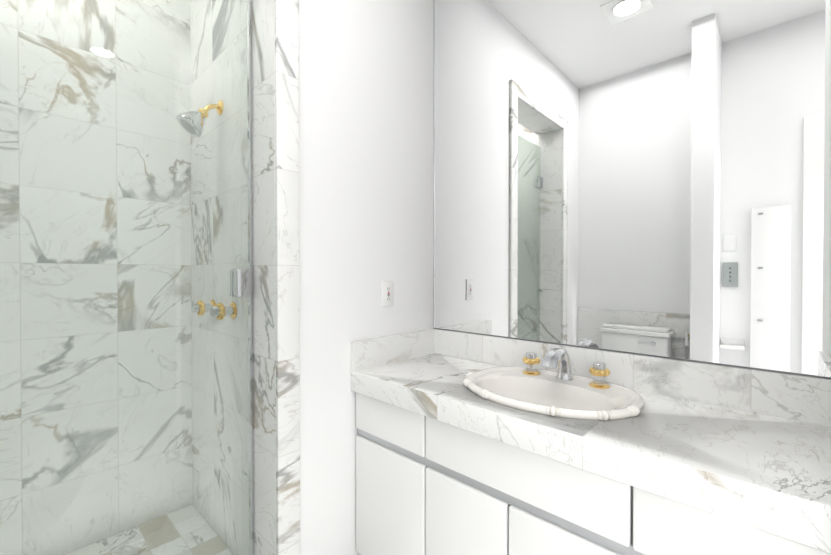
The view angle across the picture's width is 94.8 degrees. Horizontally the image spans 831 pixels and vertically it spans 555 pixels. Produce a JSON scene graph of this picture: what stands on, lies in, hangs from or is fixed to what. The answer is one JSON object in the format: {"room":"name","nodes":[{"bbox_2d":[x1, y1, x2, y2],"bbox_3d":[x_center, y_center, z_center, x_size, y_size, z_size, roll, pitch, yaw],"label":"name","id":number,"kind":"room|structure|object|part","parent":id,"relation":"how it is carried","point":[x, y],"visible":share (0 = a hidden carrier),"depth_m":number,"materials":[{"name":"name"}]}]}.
{"room":"bathroom","nodes":[
{"label":"bathroom","id":0,"kind":"room"},
{"bbox_2d":[0,0,191,554],"bbox_3d":[-1.526,-0.206,1.527,0.020,2.900,1.166,0,1,43],"label":"wall","id":1,"kind":"structure","parent":0,"point":[92,513],"depth_m":1.65,"materials":[{"name":"stone"}]},
{"bbox_2d":[65,504,232,554],"bbox_3d":[-1.269,1.201,1.299,0.684,0.090,1.126,0,1,43],"label":"floor","id":2,"kind":"structure","parent":0,"point":[151,534],"depth_m":1.68,"materials":[{"name":"stone"}]},
{"bbox_2d":[190,0,248,554],"bbox_3d":[-0.877,-0.207,1.705,0.684,2.900,0.020,0,1,43],"label":"wall","id":3,"kind":"structure","parent":0,"point":[223,160],"depth_m":1.67,"materials":[{"name":"stone"}]},
{"bbox_2d":[176,100,223,137],"bbox_3d":[-0.900,-0.675,1.594,0.105,0.180,0.168,0,1,43],"label":"shower head","id":4,"kind":"object","parent":3,"relation":"attached to","point":[204,115],"depth_m":1.56},
{"bbox_3d":[-0.868,-0.717,1.628,0.019,0.054,0.074,0,1,43],"label":"arm","id":5,"kind":"part","parent":4,"relation":"part of"},
{"bbox_2d":[191,299,212,315],"bbox_3d":[-0.945,0.135,1.700,0.071,0.071,0.084,0,1,43],"label":"shower valve","id":6,"kind":"object","parent":3,"relation":"attached to","point":[196,309],"depth_m":1.67,"materials":[{"name":"gold metal"}]},
{"bbox_3d":[-0.940,0.135,1.706,0.039,0.039,0.057,0,1,43],"label":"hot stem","id":7,"kind":"part","parent":6,"relation":"part of","materials":[{"name":"silver metal"}]},
{"bbox_2d":[205,300,236,319],"bbox_3d":[-0.779,0.136,1.545,0.071,0.071,0.084,0,1,43],"label":"shower valve","id":8,"kind":"object","parent":3,"relation":"attached to","point":[220,315],"depth_m":1.54,"materials":[{"name":"gold metal"}]},
{"bbox_3d":[-0.774,0.136,1.550,0.039,0.039,0.057,0,1,43],"label":"cold stem","id":9,"kind":"part","parent":8,"relation":"part of","materials":[{"name":"silver metal"}]},
{"bbox_2d":[251,0,299,554],"bbox_3d":[-0.526,-0.017,1.423,0.218,2.525,0.085,0,1,43],"label":"door frame","id":10,"kind":"structure","parent":3,"relation":"attached to","point":[287,258],"depth_m":1.36,"materials":[{"name":"stone"}]},
{"bbox_2d":[299,0,432,554],"bbox_3d":[-0.263,-0.207,1.715,0.200,2.900,0.834,0,1,43],"label":"wall","id":11,"kind":"structure","parent":0,"point":[365,148],"depth_m":1.57,"materials":[{"name":"white paint"}]},
{"bbox_2d":[382,281,393,306],"bbox_3d":[-0.123,0.073,1.714,0.008,0.114,0.070,0,1,43],"label":"electrical outlet plate","id":12,"kind":"object","parent":11,"relation":"attached to","point":[385,303],"depth_m":1.71,"materials":[{"name":"white plastic"}]},
{"bbox_3d":[-0.121,0.073,1.712,0.002,0.068,0.034,0,1,43],"label":"electrical outlet plate face","id":13,"kind":"part","parent":12,"relation":"part of","materials":[{"name":"white plastic"}]},
{"bbox_2d":[351,329,434,371],"bbox_3d":[-0.085,0.323,1.748,0.019,0.120,0.510,0,1,43],"label":"trim","id":14,"kind":"structure","parent":11,"relation":"attached to","point":[372,352],"depth_m":1.71,"materials":[{"name":"stone"}]},
{"bbox_3d":[0.398,1.305,0.311,2.700,0.100,2.200,0,1,43],"label":"floor","id":15,"kind":"structure","parent":0,"visible":0},
{"bbox_2d":[356,396,822,554],"bbox_3d":[0.433,0.859,1.293,1.401,0.775,0.508,0,1,43],"label":"bathroom vanity","id":16,"kind":"object","parent":15,"relation":"on","point":[458,456],"depth_m":1.13,"materials":[{"name":"white wood"}]},
{"bbox_3d":[-0.104,0.549,1.459,0.380,0.152,0.020,0,1,43],"label":"drawer","id":17,"kind":"part","parent":16,"relation":"part of","materials":[{"name":"white paint"}]},
{"bbox_3d":[-0.104,0.897,1.462,0.380,0.485,0.020,0,1,43],"label":"door","id":18,"kind":"part","parent":16,"relation":"part of","materials":[{"name":"white paint"}]},
{"bbox_3d":[0.153,0.899,1.221,0.314,0.485,0.020,0,1,43],"label":"door","id":19,"kind":"part","parent":16,"relation":"part of","materials":[{"name":"white paint"}]},
{"bbox_3d":[0.270,0.552,1.109,0.634,0.152,0.020,0,1,43],"label":"drawer","id":20,"kind":"part","parent":16,"relation":"part of","materials":[{"name":"white paint"}]},
{"bbox_3d":[0.387,0.901,1.002,0.314,0.485,0.020,0,1,43],"label":"door","id":21,"kind":"part","parent":16,"relation":"part of","materials":[{"name":"white paint"}]},
{"bbox_2d":[351,353,830,554],"bbox_3d":[0.427,0.427,1.282,1.403,0.082,0.528,0,1,43],"label":"countertop","id":22,"kind":"structure","parent":16,"relation":"on","point":[770,475],"depth_m":0.91,"materials":[{"name":"white stone"}]},
{"bbox_3d":[0.452,0.340,1.488,0.037,0.054,0.037,0,1,43],"label":"knob stem","id":23,"kind":"part","parent":22,"relation":"part of","materials":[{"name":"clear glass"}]},
{"bbox_3d":[0.452,0.369,1.488,0.068,0.008,0.068,0,1,43],"label":"knob","id":24,"kind":"part","parent":22,"relation":"part of","materials":[{"name":"gold metal"}]},
{"bbox_2d":[435,364,662,435],"bbox_3d":[0.438,0.444,1.291,0.581,0.169,0.436,0,1,43],"label":"sink","id":25,"kind":"object","parent":22,"relation":"in","point":[601,405],"depth_m":1.29,"materials":[{"name":"white ceramic"}]},
{"bbox_2d":[523,348,609,383],"bbox_3d":[0.510,0.313,1.366,0.318,0.120,0.176,0,1,43],"label":"faucet","id":26,"kind":"object","parent":22,"relation":"on","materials":[{"name":"silver metal"}]},
{"bbox_3d":[0.634,0.370,1.317,0.068,0.008,0.068,0,1,43],"label":"knob","id":27,"kind":"part","parent":22,"relation":"part of","materials":[{"name":"gold metal"}]},
{"bbox_3d":[0.634,0.341,1.317,0.037,0.054,0.037,0,1,43],"label":"knob stem","id":28,"kind":"part","parent":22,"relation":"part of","materials":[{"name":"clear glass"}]},
{"bbox_3d":[0.641,0.555,0.762,0.369,0.152,0.020,0,1,43],"label":"drawer","id":29,"kind":"part","parent":16,"relation":"part of","materials":[{"name":"white paint"}]},
{"bbox_3d":[0.737,-0.205,1.419,3.734,2.900,0.100,0,1,43],"label":"wall","id":30,"kind":"structure","parent":0,"visible":0},
{"bbox_2d":[433,0,830,378],"bbox_3d":[0.605,-0.693,1.463,1.401,1.916,0.008,0,1,43],"label":"mirror glass","id":31,"kind":"object","parent":30,"relation":"attached to","point":[650,177],"depth_m":1.31,"materials":[{"name":"silver mirror"}]},
{"bbox_2d":[434,329,830,425],"bbox_3d":[0.601,0.325,1.468,1.403,0.120,0.019,0,1,43],"label":"backsplash","id":32,"kind":"structure","parent":30,"relation":"attached to","point":[801,398],"depth_m":1.22,"materials":[{"name":"stone"}]},
{"bbox_3d":[-1.092,0.030,0.831,0.200,2.440,0.020,0,1,43],"label":"door frame","id":33,"kind":"structure","parent":0,"visible":0},
{"bbox_2d":[0,0,252,554],"bbox_3d":[-0.883,0.010,1.175,0.016,2.185,0.756,0,1,43],"label":"shower door","id":34,"kind":"structure","parent":33,"relation":"attached to","point":[249,260],"depth_m":1.20,"materials":[{"name":"clear glass"}]},
{"bbox_2d":[229,269,233,296],"bbox_3d":[-0.663,0.020,1.440,0.030,0.104,0.066,0,1,43],"label":"door handle","id":35,"kind":"object","parent":34,"relation":"attached to","point":[231,283],"visible":0.17,"depth_m":1.41,"materials":[{"name":"silver metal"}]},
{"bbox_2d":[233,269,251,296],"bbox_3d":[-0.640,0.020,1.419,0.012,0.104,0.066,0,1,43],"label":"plate","id":36,"kind":"object","parent":34,"relation":"attached to","point":[247,282],"visible":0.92,"depth_m":1.43,"materials":[{"name":"silver metal"}]},
{"bbox_2d":[235,269,243,297],"bbox_3d":[-0.641,0.021,1.391,0.027,0.104,0.026,0,1,43],"label":"handle grip","id":37,"kind":"object","parent":36,"relation":"attached to","point":[239,283],"visible":0.96,"depth_m":1.38,"materials":[{"name":"silver metal"}]}
]}

